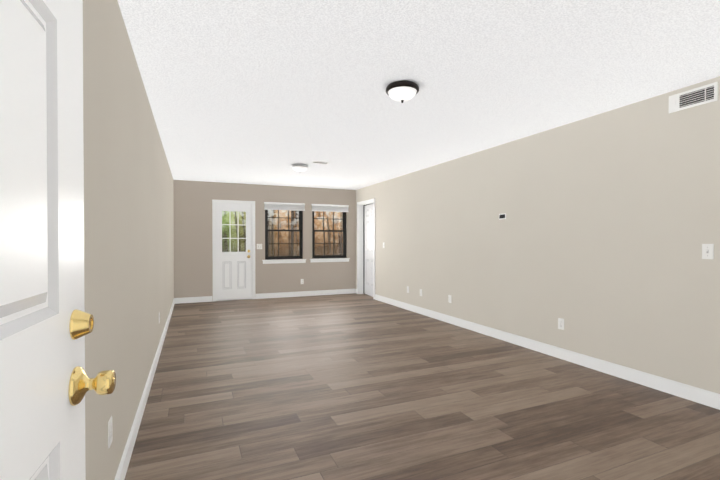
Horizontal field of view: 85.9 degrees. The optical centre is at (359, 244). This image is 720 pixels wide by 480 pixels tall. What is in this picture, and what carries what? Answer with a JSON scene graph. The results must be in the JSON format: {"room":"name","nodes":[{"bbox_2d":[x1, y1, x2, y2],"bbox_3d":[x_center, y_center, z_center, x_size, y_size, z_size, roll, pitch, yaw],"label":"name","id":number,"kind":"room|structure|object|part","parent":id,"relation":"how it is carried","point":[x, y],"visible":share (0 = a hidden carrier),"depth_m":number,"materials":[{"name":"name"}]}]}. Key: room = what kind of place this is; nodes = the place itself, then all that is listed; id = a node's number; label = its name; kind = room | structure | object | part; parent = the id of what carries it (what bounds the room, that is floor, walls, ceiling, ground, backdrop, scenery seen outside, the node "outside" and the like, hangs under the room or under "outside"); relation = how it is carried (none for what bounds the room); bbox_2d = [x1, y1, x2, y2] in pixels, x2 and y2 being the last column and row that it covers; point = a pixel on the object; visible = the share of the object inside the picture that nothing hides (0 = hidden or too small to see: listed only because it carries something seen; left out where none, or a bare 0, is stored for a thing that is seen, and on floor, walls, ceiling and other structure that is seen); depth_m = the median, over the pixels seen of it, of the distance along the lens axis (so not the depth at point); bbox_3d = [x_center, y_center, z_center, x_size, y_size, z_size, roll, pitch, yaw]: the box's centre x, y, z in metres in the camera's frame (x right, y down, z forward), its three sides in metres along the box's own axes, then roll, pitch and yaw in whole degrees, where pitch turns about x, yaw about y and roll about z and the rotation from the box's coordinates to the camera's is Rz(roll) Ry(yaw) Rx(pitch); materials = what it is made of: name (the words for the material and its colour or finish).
{"room":"empty living room","nodes":[
{"label":"empty living room","id":0,"kind":"room"},
{"bbox_2d":[83,0,173,479],"bbox_3d":[-2.052,-0.019,3.694,0.150,2.440,8.787,0,1,-23],"label":"wall","id":1,"kind":"structure","parent":0,"point":[128,240],"depth_m":1.96,"materials":[{"name":"beige paint"}]},
{"bbox_2d":[108,416,112,448],"bbox_3d":[-1.109,0.833,1.721,0.008,0.115,0.070,0,1,-23],"label":"electrical outlet","id":2,"kind":"object","parent":1,"relation":"attached to","point":[110,433],"visible":1,"depth_m":1.71,"materials":[{"name":"white plastic"}]},
{"bbox_2d":[114,298,174,479],"bbox_3d":[-1.984,1.145,3.755,0.014,0.112,8.447,0,1,-23],"label":"baseboard","id":3,"kind":"structure","parent":1,"relation":"attached to","point":[125,459],"depth_m":2.58,"materials":[{"name":"white wood"}]},
{"bbox_2d":[173,180,355,300],"bbox_3d":[-1.862,-0.060,8.481,3.999,2.440,0.150,0,1,-23],"label":"wall","id":4,"kind":"structure","parent":0,"point":[193,267],"depth_m":8.27,"materials":[{"name":"beige paint"}]},
{"bbox_2d":[175,296,211,303],"bbox_3d":[-3.333,1.110,7.765,0.693,0.112,0.014,0,1,-23],"label":"baseboard","id":5,"kind":"structure","parent":4,"relation":"attached to","point":[193,299],"depth_m":7.76,"materials":[{"name":"white wood"}]},
{"bbox_2d":[216,203,251,300],"bbox_3d":[-2.626,0.148,8.082,0.706,2.010,0.114,0,1,-23],"label":"back door","id":6,"kind":"structure","parent":4,"relation":"in","point":[233,275],"depth_m":8.09,"materials":[{"name":"white paint"}]},
{"bbox_2d":[212,199,255,301],"bbox_3d":[-2.647,0.122,8.131,0.852,2.082,0.172,0,1,-23],"label":"door frame","id":7,"kind":"structure","parent":4,"relation":"attached to","point":[214,202],"depth_m":7.98,"materials":[{"name":"white wood"}]},
{"bbox_2d":[265,210,302,259],"bbox_3d":[-1.688,-0.297,8.562,0.836,1.244,0.086,0,1,-23],"label":"window","id":8,"kind":"structure","parent":4,"relation":"in","point":[300,243],"depth_m":8.56,"materials":[{"name":"black"}]},
{"bbox_2d":[262,259,305,263],"bbox_3d":[-1.657,0.371,8.497,0.964,0.083,0.078,0,1,-23],"label":"window sill","id":9,"kind":"structure","parent":4,"relation":"attached to","point":[284,261],"depth_m":8.48,"materials":[{"name":"white wood"}]},
{"bbox_2d":[264,202,304,210],"bbox_3d":[-1.642,-0.831,8.461,0.892,0.162,0.044,0,1,-23],"label":"window blind","id":10,"kind":"object","parent":4,"relation":"attached to","point":[284,206],"visible":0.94,"depth_m":8.44,"materials":[{"name":"white plastic"}]},
{"bbox_2d":[256,289,355,298],"bbox_3d":[-1.165,1.102,8.703,2.304,0.112,0.014,0,1,-23],"label":"baseboard","id":11,"kind":"structure","parent":4,"relation":"attached to","point":[301,293],"depth_m":8.66,"materials":[{"name":"white wood"}]},
{"bbox_2d":[312,211,345,258],"bbox_3d":[-0.724,-0.303,8.979,0.833,1.239,0.086,0,1,-23],"label":"window","id":12,"kind":"structure","parent":4,"relation":"in","point":[343,219],"depth_m":8.97,"materials":[{"name":"black"}]},
{"bbox_2d":[311,204,348,211],"bbox_3d":[-0.678,-0.835,8.879,0.889,0.162,0.044,0,1,-23],"label":"window blind","id":13,"kind":"object","parent":4,"relation":"attached to","point":[329,208],"visible":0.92,"depth_m":8.86,"materials":[{"name":"white"}]},
{"bbox_2d":[310,258,349,262],"bbox_3d":[-0.693,0.362,8.914,0.961,0.083,0.078,0,1,-23],"label":"window sill","id":14,"kind":"structure","parent":4,"relation":"attached to","point":[332,260],"depth_m":8.90,"materials":[{"name":"white wood"}]},
{"bbox_2d":[363,203,372,295],"bbox_3d":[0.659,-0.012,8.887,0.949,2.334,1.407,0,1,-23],"label":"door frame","id":15,"kind":"structure","parent":0,"point":[363,248],"depth_m":9.41,"materials":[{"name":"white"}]},
{"bbox_2d":[117,0,719,189],"bbox_3d":[-0.216,-1.306,4.477,4.149,0.120,8.787,0,1,-23],"label":"ceiling","id":16,"kind":"structure","parent":0,"point":[264,92],"depth_m":2.79,"materials":[{"name":"white paint"}]},
{"bbox_2d":[292,164,307,172],"bbox_3d":[-0.954,-1.195,6.138,0.260,0.128,0.260,0,1,-23],"label":"ceiling light","id":17,"kind":"object","parent":16,"relation":"attached to","point":[299,168],"visible":1,"depth_m":6.06,"materials":[{"name":"white glass"}]},
{"bbox_2d":[311,161,329,163],"bbox_3d":[-0.606,-1.254,5.928,0.265,0.008,0.170,0,1,-23],"label":"ceiling vent","id":18,"kind":"object","parent":16,"relation":"in","point":[319,162],"visible":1,"depth_m":5.91,"materials":[{"name":"white plastic"}]},
{"bbox_2d":[386,80,418,102],"bbox_3d":[0.331,-1.168,3.023,0.260,0.128,0.260,0,1,-23],"label":"ceiling light","id":19,"kind":"object","parent":16,"relation":"attached to","point":[402,91],"visible":1,"depth_m":2.95,"materials":[{"name":"white glass"}]},
{"bbox_2d":[125,293,719,479],"bbox_3d":[-0.216,1.254,4.499,4.149,0.120,8.787,0,1,-23],"label":"floor","id":20,"kind":"structure","parent":0,"point":[353,386],"depth_m":2.85,"materials":[{"name":"wood"}]},
{"bbox_2d":[356,76,719,393],"bbox_3d":[1.667,-0.032,5.220,0.110,2.440,8.637,0,1,-23],"label":"wall","id":21,"kind":"structure","parent":0,"point":[602,232],"depth_m":3.82,"materials":[{"name":"beige paint"}]},
{"bbox_2d":[357,198,374,298],"bbox_3d":[0.178,0.090,8.638,0.132,2.137,0.934,0,1,-23],"label":"door frame","id":22,"kind":"structure","parent":21,"relation":"attached to","point":[360,245],"depth_m":8.99,"materials":[{"name":"white wood"}]},
{"bbox_2d":[364,204,372,296],"bbox_3d":[0.241,0.125,8.664,0.035,2.042,0.780,0,1,-18],"label":"door","id":23,"kind":"structure","parent":21,"relation":"in","point":[368,249],"depth_m":8.76,"materials":[{"name":"white paint"}]},
{"bbox_2d":[499,213,505,218],"bbox_3d":[1.774,-0.349,4.821,0.007,0.070,0.115,0,1,-23],"label":"thermostat","id":24,"kind":"object","parent":21,"relation":"attached to","point":[502,216],"visible":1,"depth_m":4.82,"materials":[{"name":"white plastic"}]},
{"bbox_2d":[375,294,719,409],"bbox_3d":[1.784,1.136,4.804,0.014,0.112,7.382,0,1,-23],"label":"baseboard","id":25,"kind":"structure","parent":21,"relation":"attached to","point":[693,393],"depth_m":3.78,"materials":[{"name":"white wood"}]},
{"bbox_2d":[558,318,563,329],"bbox_3d":[2.108,0.833,4.059,0.008,0.115,0.070,0,1,-23],"label":"electrical outlet","id":26,"kind":"object","parent":21,"relation":"attached to","point":[561,323],"visible":1,"depth_m":4.06,"materials":[{"name":"white plastic"}]},
{"bbox_2d":[669,82,717,112],"bbox_3d":[2.563,-1.129,2.989,0.009,0.137,0.317,0,1,-23],"label":"air vent","id":27,"kind":"object","parent":21,"relation":"in","point":[705,94],"visible":1,"depth_m":2.98,"materials":[{"name":"white plastic"}]},
{"bbox_2d":[702,244,713,258],"bbox_3d":[2.603,0.052,2.899,0.014,0.115,0.070,0,1,-23],"label":"light switch","id":28,"kind":"object","parent":21,"relation":"attached to","point":[707,251],"visible":1,"depth_m":2.90,"materials":[{"name":"white plastic"}]},
{"bbox_3d":[1.508,0.009,0.550,3.889,2.440,0.190,0,1,-23],"label":"wall","id":29,"kind":"structure","parent":0,"visible":0},
{"bbox_2d":[0,0,115,479],"bbox_3d":[-0.370,0.206,0.329,0.151,2.032,0.909,0,1,-23],"label":"entry door","id":30,"kind":"structure","parent":29,"relation":"in","point":[46,383],"depth_m":0.57,"materials":[{"name":"white paint"}]},
{"bbox_2d":[69,309,93,339],"bbox_3d":[-0.503,0.144,0.703,0.028,0.054,0.054,0,1,-23],"label":"lock","id":31,"kind":"object","parent":30,"relation":"attached to","point":[81,324],"depth_m":0.69,"materials":[{"name":"gold metal"}]},
{"bbox_3d":[-0.487,0.255,0.711,0.063,0.068,0.068,0,1,-23],"label":"knob","id":32,"kind":"part","parent":30,"relation":"part of","materials":[{"name":"gold metal"}]},
{"label":"outside","id":33,"kind":"structure","parent":0,"visible":0},
{"bbox_2d":[222,210,342,255],"bbox_3d":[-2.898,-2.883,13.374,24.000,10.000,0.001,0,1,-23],"label":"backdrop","id":34,"kind":"structure","parent":33,"point":[328,224],"depth_m":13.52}
]}

